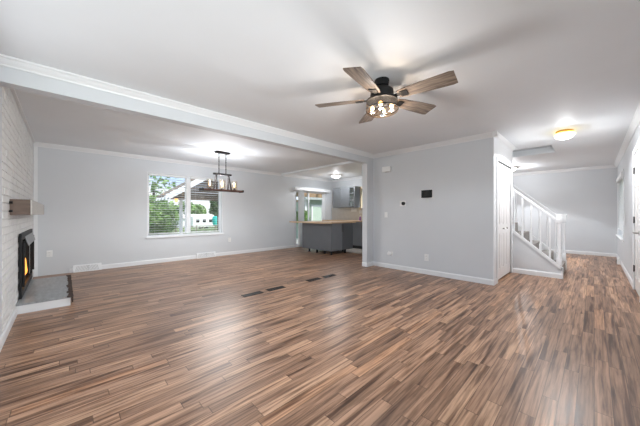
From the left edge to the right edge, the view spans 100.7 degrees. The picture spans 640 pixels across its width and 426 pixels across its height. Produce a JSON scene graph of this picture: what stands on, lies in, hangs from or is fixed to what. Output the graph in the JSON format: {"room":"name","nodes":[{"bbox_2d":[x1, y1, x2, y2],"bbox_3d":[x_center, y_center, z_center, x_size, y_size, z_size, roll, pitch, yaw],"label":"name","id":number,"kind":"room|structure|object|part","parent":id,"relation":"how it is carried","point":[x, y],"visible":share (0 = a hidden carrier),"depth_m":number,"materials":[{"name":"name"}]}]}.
{"room":"living room","nodes":[
{"label":"living room","id":0,"kind":"room"},
{"bbox_2d":[0,86,33,335],"bbox_3d":[-2.586,-0.078,2.005,0.151,2.440,7.630,0,0,-44],"label":"wall","id":1,"kind":"structure","parent":0,"point":[17,143],"depth_m":2.76,"materials":[{"name":"brick"}]},
{"bbox_2d":[0,308,16,351],"bbox_3d":[-3.032,1.097,2.583,0.014,0.090,1.130,0,0,-44],"label":"baseboard","id":2,"kind":"structure","parent":1,"relation":"attached to","point":[3,337],"depth_m":2.48,"materials":[{"name":"white wood"}]},
{"bbox_2d":[10,88,34,142],"bbox_3d":[-3.953,-1.289,3.539,0.026,0.018,3.524,0,0,-44],"label":"trim","id":3,"kind":"structure","parent":1,"relation":"attached to","point":[11,89],"depth_m":3.32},
{"bbox_2d":[9,199,43,214],"bbox_3d":[-3.855,-0.068,3.535,0.154,0.160,2.407,0,0,-44],"label":"mantel shelf","id":4,"kind":"object","parent":1,"relation":"attached to","point":[17,206],"visible":0.98,"depth_m":2.72,"materials":[{"name":"brown wood"}]},
{"bbox_2d":[33,143,331,276],"bbox_3d":[-2.412,-0.078,7.585,8.160,2.440,0.150,0,0,-44],"label":"wall","id":5,"kind":"structure","parent":0,"point":[95,205],"depth_m":5.71,"materials":[{"name":"paint"}]},
{"bbox_2d":[34,146,37,276],"bbox_3d":[-5.163,-0.041,4.812,0.050,2.365,0.012,0,0,-44],"label":"trim","id":6,"kind":"structure","parent":5,"relation":"attached to","point":[35,147],"depth_m":4.82,"materials":[{"name":"white wood"}]},
{"bbox_2d":[46,250,52,256],"bbox_3d":[-5.037,0.742,4.934,0.080,0.120,0.010,0,0,-44],"label":"wall outlet","id":7,"kind":"object","parent":5,"relation":"attached to","point":[49,253],"visible":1,"depth_m":4.93,"materials":[{"name":"white plastic"}]},
{"bbox_2d":[73,263,101,272],"bbox_3d":[-4.638,1.075,5.291,0.430,0.135,0.054,0,0,-44],"label":"air vent","id":8,"kind":"object","parent":5,"relation":"in","point":[95,266],"visible":1,"depth_m":5.28,"materials":[{"name":"white metal"}]},
{"bbox_2d":[102,255,195,268],"bbox_3d":[-3.825,1.097,6.104,1.870,0.090,0.014,0,0,-44],"label":"baseboard","id":9,"kind":"structure","parent":5,"relation":"attached to","point":[125,264],"depth_m":6.00,"materials":[{"name":"white wood"}]},
{"bbox_2d":[34,142,281,175],"bbox_3d":[-3.210,-1.260,6.669,5.440,0.075,0.058,0,0,-44],"label":"trim","id":10,"kind":"structure","parent":5,"relation":"attached to","point":[38,144],"depth_m":5.90,"materials":[{"name":"white wood"}]},
{"bbox_2d":[146,172,223,238],"bbox_3d":[-3.324,-0.197,6.665,1.810,1.517,0.165,0,0,-44],"label":"window","id":11,"kind":"structure","parent":5,"relation":"in","point":[188,179],"depth_m":6.68,"materials":[{"name":"white plastic"}]},
{"bbox_3d":[-3.678,-0.215,6.402,0.815,1.395,0.030,0,0,-44],"label":"sash","id":12,"kind":"part","parent":11,"relation":"part of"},
{"bbox_2d":[149,173,186,234],"bbox_3d":[-3.627,-0.224,6.346,0.810,1.398,0.050,0,0,-44],"label":"window blind","id":13,"kind":"object","parent":11,"relation":"attached to","point":[149,173],"visible":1,"depth_m":6.33,"materials":[{"name":"white plastic"}]},
{"bbox_3d":[-3.300,0.543,6.640,1.810,0.037,0.095,0,0,-44],"label":"sill","id":14,"kind":"part","parent":11,"relation":"part of","materials":[{"name":"white wood"}]},
{"bbox_3d":[-3.042,-0.215,7.018,0.775,1.395,0.030,0,0,-44],"label":"sash","id":15,"kind":"part","parent":11,"relation":"part of","materials":[{"name":"white plastic"}]},
{"bbox_2d":[190,177,220,232],"bbox_3d":[-2.987,-0.224,6.965,0.770,1.398,0.050,0,0,-44],"label":"window blind","id":16,"kind":"object","parent":11,"relation":"attached to","point":[191,177],"visible":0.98,"depth_m":6.92,"materials":[{"name":"white plastic"}]},
{"bbox_2d":[196,251,215,258],"bbox_3d":[-2.963,1.075,6.911,0.490,0.135,0.054,0,0,-44],"label":"air vent","id":17,"kind":"object","parent":5,"relation":"in","point":[205,254],"visible":1,"depth_m":6.89,"materials":[{"name":"white metal"}]},
{"bbox_2d":[216,245,294,255],"bbox_3d":[-1.827,1.097,8.037,2.710,0.090,0.014,0,0,-44],"label":"baseboard","id":18,"kind":"structure","parent":5,"relation":"attached to","point":[288,246],"depth_m":7.88,"materials":[{"name":"white wood"}]},
{"bbox_2d":[284,175,331,181],"bbox_3d":[-0.349,-1.260,9.436,2.320,0.075,0.058,0,0,-44],"label":"trim","id":19,"kind":"structure","parent":5,"relation":"attached to","point":[293,176],"depth_m":9.35,"materials":[{"name":"white wood"}]},
{"bbox_2d":[295,190,324,246],"bbox_3d":[-0.374,0.147,9.563,1.440,1.990,0.100,0,0,-44],"label":"door","id":20,"kind":"structure","parent":5,"relation":"in","point":[308,192],"depth_m":9.49,"materials":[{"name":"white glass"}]},
{"bbox_3d":[-0.156,0.147,9.747,0.770,1.890,0.030,0,0,-44],"label":"sliding panel","id":21,"kind":"part","parent":20,"relation":"part of","materials":[{"name":"clear glass"}]},
{"bbox_2d":[293,187,329,245],"bbox_3d":[-0.259,0.092,9.466,1.670,2.000,0.140,0,0,-44],"label":"vertical blind","id":22,"kind":"object","parent":5,"relation":"attached to","point":[301,190],"visible":0.94,"depth_m":9.05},
{"bbox_2d":[0,65,372,262],"bbox_3d":[-0.777,-0.078,4.069,5.321,2.440,0.130,0,0,-44],"label":"beam","id":23,"kind":"structure","parent":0,"point":[12,78],"depth_m":3.18,"materials":[{"name":"paint"}]},
{"bbox_2d":[0,54,373,157],"bbox_3d":[-0.712,-1.260,4.002,5.321,0.075,0.058,0,0,-44],"label":"trim","id":24,"kind":"structure","parent":23,"relation":"attached to","point":[5,60],"depth_m":2.86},
{"bbox_2d":[0,247,639,425],"bbox_3d":[1.329,1.202,5.896,11.190,0.121,7.780,0,0,-44],"label":"floor","id":25,"kind":"structure","parent":0,"point":[173,343],"depth_m":2.25,"materials":[{"name":"brown wood"}]},
{"bbox_2d":[16,275,73,314],"bbox_3d":[-3.792,1.081,3.705,0.481,0.122,1.622,0,0,-44],"label":"hearth","id":26,"kind":"object","parent":25,"relation":"on","point":[51,292],"visible":1,"depth_m":3.33,"materials":[{"name":"stone"}]},
{"bbox_2d":[18,229,35,298],"bbox_3d":[-4.237,0.633,3.623,0.406,0.783,1.540,0,0,-44],"label":"fireplace insert","id":27,"kind":"object","parent":26,"relation":"on","point":[26,239],"visible":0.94,"depth_m":3.53,"materials":[{"name":"black metal"}]},
{"bbox_3d":[-3.617,0.617,3.235,0.022,0.550,0.024,0,0,-44],"label":"door rail","id":28,"kind":"part","parent":27,"relation":"part of","materials":[{"name":"black metal"}]},
{"bbox_2d":[25,232,35,245],"bbox_3d":[-4.178,0.352,3.826,0.038,0.120,1.130,0,0,-44],"label":"hood","id":29,"kind":"object","parent":27,"relation":"attached to","point":[29,237],"depth_m":3.73,"materials":[{"name":"metal"}]},
{"bbox_3d":[-4.605,0.617,4.255,0.022,0.550,0.024,0,0,-44],"label":"door rail","id":30,"kind":"part","parent":27,"relation":"part of","materials":[{"name":"black metal"}]},
{"bbox_2d":[241,291,263,296],"bbox_3d":[-0.959,1.139,3.768,0.300,0.004,0.110,0,0,-44],"label":"floor vent","id":31,"kind":"object","parent":25,"relation":"in","point":[257,292],"visible":1,"depth_m":3.78,"materials":[{"name":"brown metal"}]},
{"bbox_2d":[266,286,285,290],"bbox_3d":[-0.672,1.139,4.046,0.300,0.004,0.110,0,0,-44],"label":"floor vent","id":32,"kind":"object","parent":25,"relation":"in","point":[279,287],"visible":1,"depth_m":4.04,"materials":[{"name":"brown metal"}]},
{"bbox_2d":[305,278,321,281],"bbox_3d":[-0.108,1.139,4.591,0.290,0.004,0.110,0,0,-44],"label":"floor vent","id":33,"kind":"object","parent":25,"relation":"in","point":[313,279],"visible":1,"depth_m":4.59,"materials":[{"name":"brown metal"}]},
{"bbox_2d":[289,221,355,254],"bbox_3d":[0.061,0.689,8.157,1.230,0.906,1.680,0,0,-44],"label":"kitchen island","id":34,"kind":"object","parent":25,"relation":"on","point":[330,236],"visible":1,"depth_m":7.68,"materials":[{"name":"grey wood"}]},
{"bbox_3d":[-0.111,0.658,7.763,0.016,0.772,1.246,0,0,-44],"label":"panel","id":35,"kind":"part","parent":34,"relation":"part of","materials":[{"name":"grey wood"}]},
{"bbox_2d":[289,221,355,223],"bbox_3d":[0.061,0.253,8.157,1.230,0.034,1.680,0,0,-44],"label":"island countertop","id":36,"kind":"structure","parent":34,"relation":"on","point":[320,222],"depth_m":7.93,"materials":[{"name":"brown wood"}]},
{"bbox_3d":[0.481,0.658,7.481,0.439,0.762,0.019,0,0,-44],"label":"door","id":37,"kind":"part","parent":34,"relation":"part of","materials":[{"name":"grey wood"}]},
{"bbox_3d":[0.811,0.658,7.800,0.467,0.762,0.019,0,0,-44],"label":"door","id":38,"kind":"part","parent":34,"relation":"part of","materials":[{"name":"grey wood"}]},
{"bbox_2d":[353,222,361,248],"bbox_3d":[1.468,0.702,8.787,0.606,0.879,3.310,0,0,-44],"label":"base cabinet","id":39,"kind":"object","parent":25,"relation":"on","point":[357,227],"visible":0.08,"depth_m":8.63,"materials":[{"name":"grey wood"}]},
{"bbox_2d":[322,220,361,221],"bbox_3d":[1.457,0.242,8.784,0.629,0.037,3.340,0,0,-44],"label":"countertop","id":40,"kind":"structure","parent":39,"relation":"on","point":[322,220],"depth_m":8.92,"materials":[{"name":"brown wood"}]},
{"bbox_2d":[513,185,566,278],"bbox_3d":[3.729,-0.187,5.955,1.098,2.659,2.625,0,0,-44],"label":"stair railing","id":41,"kind":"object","parent":25,"relation":"on","point":[556,257],"depth_m":5.16,"materials":[{"name":"wood"}]},
{"bbox_3d":[4.340,-0.685,6.049,0.056,1.663,1.740,0,0,-44],"label":"handrail","id":42,"kind":"part","parent":41,"relation":"part of","materials":[{"name":"white wood"}]},
{"bbox_3d":[3.992,-0.185,4.956,0.056,0.663,0.653,0,0,-44],"label":"handrail","id":43,"kind":"part","parent":41,"relation":"part of","materials":[{"name":"white wood"}]},
{"bbox_3d":[4.240,0.467,4.700,0.088,0.920,0.088,0,0,-44],"label":"newel post","id":44,"kind":"part","parent":41,"relation":"part of","materials":[{"name":"white wood"}]},
{"bbox_3d":[4.966,0.474,5.402,0.088,0.935,0.088,0,0,-44],"label":"newel post","id":45,"kind":"part","parent":41,"relation":"part of","materials":[{"name":"white wood"}]},
{"bbox_2d":[0,0,639,179],"bbox_3d":[1.329,-1.358,5.896,11.190,0.120,7.780,0,0,-44],"label":"ceiling","id":46,"kind":"structure","parent":0,"point":[526,71],"depth_m":2.40,"materials":[{"name":"paint"}]},
{"bbox_2d":[199,151,243,192],"bbox_3d":[-2.050,-0.882,5.572,0.888,0.832,0.180,0,0,-44],"label":"chandelier","id":47,"kind":"object","parent":46,"relation":"hanging from","point":[218,152],"visible":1,"depth_m":5.55,"materials":[{"name":"brown metal"}]},
{"bbox_3d":[-2.153,-0.663,5.472,0.049,0.310,0.174,0,0,-44],"label":"frame","id":48,"kind":"part","parent":47,"relation":"part of","materials":[{"name":"brown metal"}]},
{"bbox_3d":[-1.948,-0.663,5.670,0.049,0.310,0.174,0,0,-44],"label":"frame","id":49,"kind":"part","parent":47,"relation":"part of","materials":[{"name":"brown metal"}]},
{"bbox_2d":[281,161,355,175],"bbox_3d":[-0.014,-1.270,7.349,0.100,0.055,3.524,0,0,-44],"label":"trim","id":50,"kind":"structure","parent":46,"relation":"attached to","point":[347,162],"depth_m":7.27,"materials":[{"name":"paint"}]},
{"bbox_2d":[331,174,340,177],"bbox_3d":[0.536,-1.248,8.867,0.350,0.100,0.350,0,0,-44],"label":"dome ceiling light","id":51,"kind":"object","parent":46,"relation":"attached to","point":[332,175],"visible":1,"depth_m":8.75,"materials":[{"name":"white glass"}]},
{"bbox_2d":[315,67,457,123],"bbox_3d":[0.618,-1.120,2.550,1.301,0.356,1.262,0,0,-44],"label":"ceiling fan","id":52,"kind":"object","parent":46,"relation":"hanging from","point":[382,95],"visible":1,"depth_m":2.47,"materials":[{"name":"brown wood"}]},
{"bbox_3d":[0.206,-1.117,2.683,0.490,0.008,0.170,0,13,15],"label":"blade","id":53,"kind":"part","parent":52,"relation":"part of","materials":[{"name":"brown wood"}]},
{"bbox_3d":[0.376,-1.117,2.232,0.170,0.008,0.490,15,8,32],"label":"blade","id":54,"kind":"part","parent":52,"relation":"part of","materials":[{"name":"brown wood"}]},
{"bbox_3d":[0.568,-1.117,2.983,0.170,0.008,0.490,-13,1,-4],"label":"blade","id":55,"kind":"part","parent":52,"relation":"part of","materials":[{"name":"brown wood"}]},
{"bbox_3d":[0.971,-1.117,2.752,0.490,0.008,0.170,0,-13,-26],"label":"blade","id":56,"kind":"part","parent":52,"relation":"part of","materials":[{"name":"brown wood"}]},
{"bbox_3d":[0.919,-1.117,2.314,0.490,0.008,0.170,0,-13,39],"label":"blade","id":57,"kind":"part","parent":52,"relation":"part of","materials":[{"name":"brown wood"}]},
{"bbox_2d":[554,129,575,139],"bbox_3d":[3.831,-1.234,4.151,0.252,0.128,0.252,0,0,-44],"label":"flush ceiling light","id":58,"kind":"object","parent":46,"relation":"attached to","point":[564,134],"visible":1,"depth_m":4.08,"materials":[{"name":"white glass"}]},
{"bbox_3d":[3.831,-1.196,4.151,0.236,0.053,0.236,0,0,-44],"label":"lamp shade","id":59,"kind":"part","parent":58,"relation":"part of","materials":[{"name":"white glass"}]},
{"bbox_2d":[332,179,361,207],"bbox_3d":[1.691,-0.078,9.082,0.120,2.440,3.704,0,0,-44],"label":"wall","id":60,"kind":"structure","parent":0,"point":[357,182],"depth_m":9.74,"materials":[{"name":"paint"}]},
{"bbox_2d":[333,186,359,207],"bbox_3d":[0.950,-0.586,9.525,0.328,0.725,1.008,0,0,-44],"label":"upper cabinet","id":61,"kind":"object","parent":60,"relation":"attached to","point":[343,197],"visible":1,"depth_m":9.36,"materials":[{"name":"grey wood"}]},
{"bbox_3d":[0.616,-0.586,9.647,0.018,0.719,0.370,0,0,-44],"label":"door","id":62,"kind":"part","parent":61,"relation":"part of","materials":[{"name":"grey wood"}]},
{"bbox_3d":[0.875,-0.586,9.379,0.018,0.719,0.366,0,0,-44],"label":"door","id":63,"kind":"part","parent":61,"relation":"part of","materials":[{"name":"grey wood"}]},
{"bbox_3d":[1.096,-0.586,9.151,0.018,0.719,0.266,0,0,-44],"label":"glass door","id":64,"kind":"part","parent":61,"relation":"part of","materials":[{"name":"glass"}]},
{"bbox_2d":[350,186,359,207],"bbox_3d":[1.214,-0.586,9.265,0.309,0.725,0.266,0,0,-44],"label":"door","id":65,"kind":"structure","parent":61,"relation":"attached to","point":[354,190],"depth_m":9.20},
{"bbox_2d":[332,208,361,219],"bbox_3d":[1.656,0.002,9.027,0.006,0.440,3.434,0,0,-44],"label":"backsplash","id":66,"kind":"structure","parent":60,"relation":"attached to","point":[337,213],"depth_m":9.77,"materials":[{"name":"beige tile"}]},
{"bbox_2d":[332,176,361,181],"bbox_3d":[1.637,-1.260,9.009,0.058,0.075,3.434,0,0,-44],"label":"trim","id":67,"kind":"structure","parent":60,"relation":"attached to","point":[360,177],"depth_m":9.66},
{"bbox_2d":[359,187,361,213],"bbox_3d":[1.841,-0.478,8.884,0.100,0.940,1.250,0,0,-44],"label":"window","id":68,"kind":"structure","parent":60,"relation":"in","point":[360,207],"depth_m":9.25,"materials":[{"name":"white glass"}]},
{"bbox_2d":[373,137,510,279],"bbox_3d":[2.431,-0.078,5.585,1.399,2.440,2.413,0,0,-44],"label":"wall","id":69,"kind":"structure","parent":0,"point":[455,227],"depth_m":4.86,"materials":[{"name":"paint"}]},
{"bbox_2d":[382,166,390,172],"bbox_3d":[1.407,-0.938,5.605,0.045,0.121,0.200,0,0,-44],"label":"door chime","id":70,"kind":"object","parent":69,"relation":"attached to","point":[387,168],"visible":1,"depth_m":5.58,"materials":[{"name":"white plastic"}]},
{"bbox_2d":[400,201,405,205],"bbox_3d":[1.665,-0.208,5.348,0.032,0.110,0.133,0,0,-44],"label":"thermostat","id":71,"kind":"object","parent":69,"relation":"attached to","point":[402,203],"visible":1,"depth_m":5.33,"materials":[{"name":"black plastic"}]},
{"bbox_2d":[424,254,428,260],"bbox_3d":[2.011,0.827,5.006,0.010,0.125,0.080,0,0,-44],"label":"wall outlet","id":72,"kind":"object","parent":69,"relation":"attached to","point":[426,256],"visible":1,"depth_m":5.00,"materials":[{"name":"white plastic"}]},
{"bbox_2d":[421,189,432,202],"bbox_3d":[2.011,-0.336,4.992,0.029,0.245,0.230,0,0,-44],"label":"wall screen","id":73,"kind":"object","parent":69,"relation":"attached to","point":[428,193],"visible":1,"depth_m":4.98,"materials":[{"name":"black metal"}]},
{"bbox_2d":[373,261,493,284],"bbox_3d":[1.974,1.097,5.042,0.014,0.090,2.297,0,0,-44],"label":"baseboard","id":74,"kind":"structure","parent":69,"relation":"attached to","point":[386,265],"depth_m":4.85,"materials":[{"name":"white wood"}]},
{"bbox_2d":[373,132,497,158],"bbox_3d":[1.973,-1.260,5.011,0.058,0.075,2.341,0,0,-44],"label":"trim","id":75,"kind":"structure","parent":69,"relation":"attached to","point":[489,134],"depth_m":4.81,"materials":[{"name":"white wood"}]},
{"bbox_2d":[493,155,495,279],"bbox_3d":[2.829,0.102,4.286,0.164,2.080,0.006,0,0,-44],"label":"trim","id":76,"kind":"structure","parent":69,"relation":"attached to","point":[494,157],"depth_m":4.26,"materials":[{"name":"white wood"}]},
{"bbox_2d":[493,137,512,165],"bbox_3d":[3.272,-1.113,4.715,1.399,0.370,0.006,0,0,-44],"label":"wall","id":77,"kind":"structure","parent":69,"relation":"attached to","point":[500,150],"depth_m":4.63,"materials":[{"name":"white paint"}]},
{"bbox_2d":[492,131,515,150],"bbox_3d":[3.270,-1.260,4.677,1.457,0.075,0.058,0,0,-44],"label":"trim","id":78,"kind":"structure","parent":69,"relation":"attached to","point":[500,138],"depth_m":4.59,"materials":[{"name":"white wood"}]},
{"bbox_2d":[496,157,512,282],"bbox_3d":[3.305,0.102,4.767,1.190,2.080,0.078,0,0,-44],"label":"door","id":79,"kind":"structure","parent":69,"relation":"in","point":[503,239],"depth_m":4.74,"materials":[{"name":"white wood"}]},
{"bbox_2d":[513,145,551,151],"bbox_3d":[3.704,-2.638,6.268,1.000,2.440,2.940,0,0,-44],"label":"wall","id":80,"kind":"structure","parent":0,"point":[548,145],"depth_m":5.83,"materials":[{"name":"paint"}]},
{"bbox_2d":[513,233,560,273],"bbox_3d":[3.876,0.564,5.083,0.060,1.156,1.117,0,0,-44],"label":"wall","id":81,"kind":"structure","parent":0,"point":[525,256],"depth_m":4.99,"materials":[{"name":"paint"}]},
{"bbox_2d":[513,268,560,278],"bbox_3d":[3.989,1.097,4.913,0.014,0.090,0.715,0,0,-44],"label":"baseboard","id":82,"kind":"structure","parent":81,"relation":"attached to","point":[515,270],"depth_m":4.88,"materials":[{"name":"white wood"}]},
{"bbox_2d":[513,168,616,253],"bbox_3d":[6.410,-0.078,8.583,0.150,2.440,4.576,0,0,-44],"label":"wall","id":83,"kind":"structure","parent":0,"point":[588,198],"depth_m":7.53,"materials":[{"name":"paint"}]},
{"bbox_2d":[513,165,616,175],"bbox_3d":[6.318,-1.260,8.529,0.058,0.075,4.326,0,0,-44],"label":"trim","id":84,"kind":"structure","parent":83,"relation":"attached to","point":[604,166],"depth_m":7.67,"materials":[{"name":"white wood"}]},
{"bbox_2d":[552,249,615,256],"bbox_3d":[6.334,1.097,8.544,0.014,0.090,4.326,0,0,-44],"label":"baseboard","id":85,"kind":"structure","parent":83,"relation":"attached to","point":[566,251],"depth_m":7.34,"materials":[{"name":"white wood"}]},
{"bbox_2d":[617,123,639,279],"bbox_3d":[3.928,-0.078,3.102,11.040,2.440,0.150,0,0,-44],"label":"wall","id":86,"kind":"structure","parent":0,"point":[624,249],"depth_m":4.70,"materials":[{"name":"paint"}]},
{"bbox_2d":[616,169,623,241],"bbox_3d":[6.852,-0.168,5.983,1.870,1.490,0.165,0,0,-44],"label":"window","id":87,"kind":"structure","parent":86,"relation":"in","point":[617,235],"depth_m":6.53,"materials":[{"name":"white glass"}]},
{"bbox_2d":[616,171,622,230],"bbox_3d":[6.823,-0.249,6.013,1.720,1.238,0.072,0,0,-44],"label":"window blind","id":88,"kind":"object","parent":87,"relation":"attached to","point":[619,178],"visible":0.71,"depth_m":6.02,"materials":[{"name":"white plastic"}]},
{"bbox_2d":[616,254,632,287],"bbox_3d":[6.314,1.097,5.525,4.240,0.090,0.014,0,0,-44],"label":"baseboard","id":89,"kind":"structure","parent":86,"relation":"attached to","point":[617,256],"depth_m":4.85,"materials":[{"name":"white wood"}]},
{"bbox_2d":[614,102,639,166],"bbox_3d":[3.909,-1.260,3.229,10.890,0.075,0.058,0,0,-44],"label":"trim","id":90,"kind":"structure","parent":86,"relation":"attached to","point":[635,122],"depth_m":4.20,"materials":[{"name":"white wood"}]},
{"bbox_2d":[632,140,639,301],"bbox_3d":[4.462,0.095,3.694,0.950,2.095,0.158,0,0,-44],"label":"door","id":91,"kind":"structure","parent":86,"relation":"in","point":[636,157],"depth_m":3.81,"materials":[{"name":"white wood"}]},
{"bbox_3d":[4.447,0.102,3.709,0.630,1.680,0.007,0,0,-44],"label":"panel","id":92,"kind":"part","parent":91,"relation":"part of","materials":[{"name":"white wood"}]},
{"bbox_3d":[-2.729,1.266,10.372,13.500,0.049,4.296,0,0,-44],"label":"floor","id":93,"kind":"structure","parent":0,"visible":0},
{"bbox_2d":[156,179,297,233],"bbox_3d":[-3.522,-0.469,10.645,5.260,3.519,2.100,0,0,-44],"label":"patio cover","id":94,"kind":"object","parent":93,"relation":"on","point":[195,184],"visible":0.23,"depth_m":10.05,"materials":[{"name":"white wood"}]},
{"bbox_3d":[-5.279,0.377,10.059,0.090,1.829,0.100,0,0,-44],"label":"post","id":95,"kind":"part","parent":94,"relation":"part of","materials":[{"name":"white wood"}]},
{"bbox_2d":[296,210,310,223],"bbox_3d":[-0.821,0.540,11.626,0.841,1.505,0.801,0,0,-44],"label":"plant","id":96,"kind":"object","parent":93,"relation":"on","point":[305,211],"visible":0.37,"depth_m":11.47,"materials":[{"name":"green plant"}]},
{"bbox_2d":[296,197,321,238],"bbox_3d":[-0.235,0.002,14.590,3.450,2.580,2.300,0,0,-44],"label":"garden shed","id":97,"kind":"object","parent":93,"relation":"on","point":[315,204],"visible":0.16,"depth_m":13.32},
{"bbox_3d":[-0.306,0.292,13.304,1.200,2.000,0.050,0,0,-44],"label":"trim","id":98,"kind":"part","parent":97,"relation":"part of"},
{"bbox_3d":[-0.157,0.457,13.452,0.600,1.630,0.025,0,0,-44],"label":"door","id":99,"kind":"part","parent":97,"relation":"part of","materials":[{"name":"green wood"}]},
{"bbox_2d":[296,192,321,197],"bbox_3d":[-0.457,0.017,10.828,3.400,2.449,1.400,0,0,-44],"label":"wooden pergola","id":100,"kind":"object","parent":93,"relation":"on","point":[312,195],"visible":0.02,"depth_m":11.13,"materials":[{"name":"brown wood"}]},
{"label":"outside","id":101,"kind":"structure","parent":0,"visible":0},
{"bbox_2d":[170,226,218,233],"bbox_3d":[-23.982,2.017,46.366,150.000,1.450,140.000,0,0,-44],"label":"lawn","id":102,"kind":"structure","parent":101,"point":[205,229],"depth_m":20.50,"materials":[{"name":"green plant"}]},
{"bbox_2d":[149,175,175,234],"bbox_3d":[-9.261,-1.108,14.661,2.896,4.800,2.928,0,0,-44],"label":"leafy tree","id":103,"kind":"object","parent":102,"relation":"on","point":[160,178],"visible":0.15,"depth_m":14.67,"materials":[{"name":"green plant"}]},
{"bbox_2d":[149,194,178,234],"bbox_3d":[-7.392,0.208,11.622,2.333,2.167,2.353,0,0,-44],"label":"leafy tree","id":104,"kind":"object","parent":102,"relation":"on","point":[166,220],"visible":0.45,"depth_m":11.42,"materials":[{"name":"green plant"}]},
{"bbox_2d":[177,201,194,213],"bbox_3d":[-8.492,0.210,16.825,1.114,2.164,1.080,0,0,-44],"label":"leafy tree","id":105,"kind":"object","parent":102,"relation":"on","point":[192,204],"visible":0.27,"depth_m":16.80,"materials":[{"name":"green plant"}]},
{"bbox_2d":[164,225,217,233],"bbox_3d":[-7.152,0.982,15.342,8.868,0.620,0.060,0,0,-44],"label":"fence","id":106,"kind":"object","parent":102,"relation":"on","point":[196,225],"visible":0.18,"depth_m":15.45,"materials":[{"name":"white wood"}]},
{"bbox_2d":[172,214,213,225],"bbox_3d":[-24.740,1.292,53.981,9.100,2.500,6.600,0,0,-44],"label":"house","id":107,"kind":"structure","parent":102,"relation":"on","point":[192,215],"depth_m":52.22,"materials":[{"name":"white"}]},
{"bbox_2d":[191,204,206,213],"bbox_3d":[-28.862,0.063,62.615,4.219,4.958,4.261,0,0,-44],"label":"leafy tree","id":108,"kind":"object","parent":102,"relation":"on","point":[199,209],"visible":0.68,"depth_m":61.87,"materials":[{"name":"green plant"}]},
{"bbox_2d":[191,216,213,228],"bbox_3d":[-19.085,1.492,42.742,3.400,2.100,2.020,0,0,-44],"label":"trailer","id":109,"kind":"object","parent":102,"relation":"on","point":[208,219],"visible":0.51,"depth_m":41.76,"materials":[{"name":"white metal"}]},
{"bbox_2d":[209,201,217,230],"bbox_3d":[-7.596,-0.098,19.742,1.241,2.780,1.256,0,0,-44],"label":"leafy tree","id":110,"kind":"object","parent":102,"relation":"on","point":[214,204],"visible":0.42,"depth_m":19.38,"materials":[{"name":"green plant"}]},
{"bbox_2d":[212,216,216,224],"bbox_3d":[-8.755,0.717,22.139,0.456,1.150,0.480,0,0,-44],"label":"beach umbrella","id":111,"kind":"object","parent":102,"relation":"on","point":[214,219],"visible":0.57,"depth_m":21.97,"materials":[{"name":"teal fabric"}]}
]}

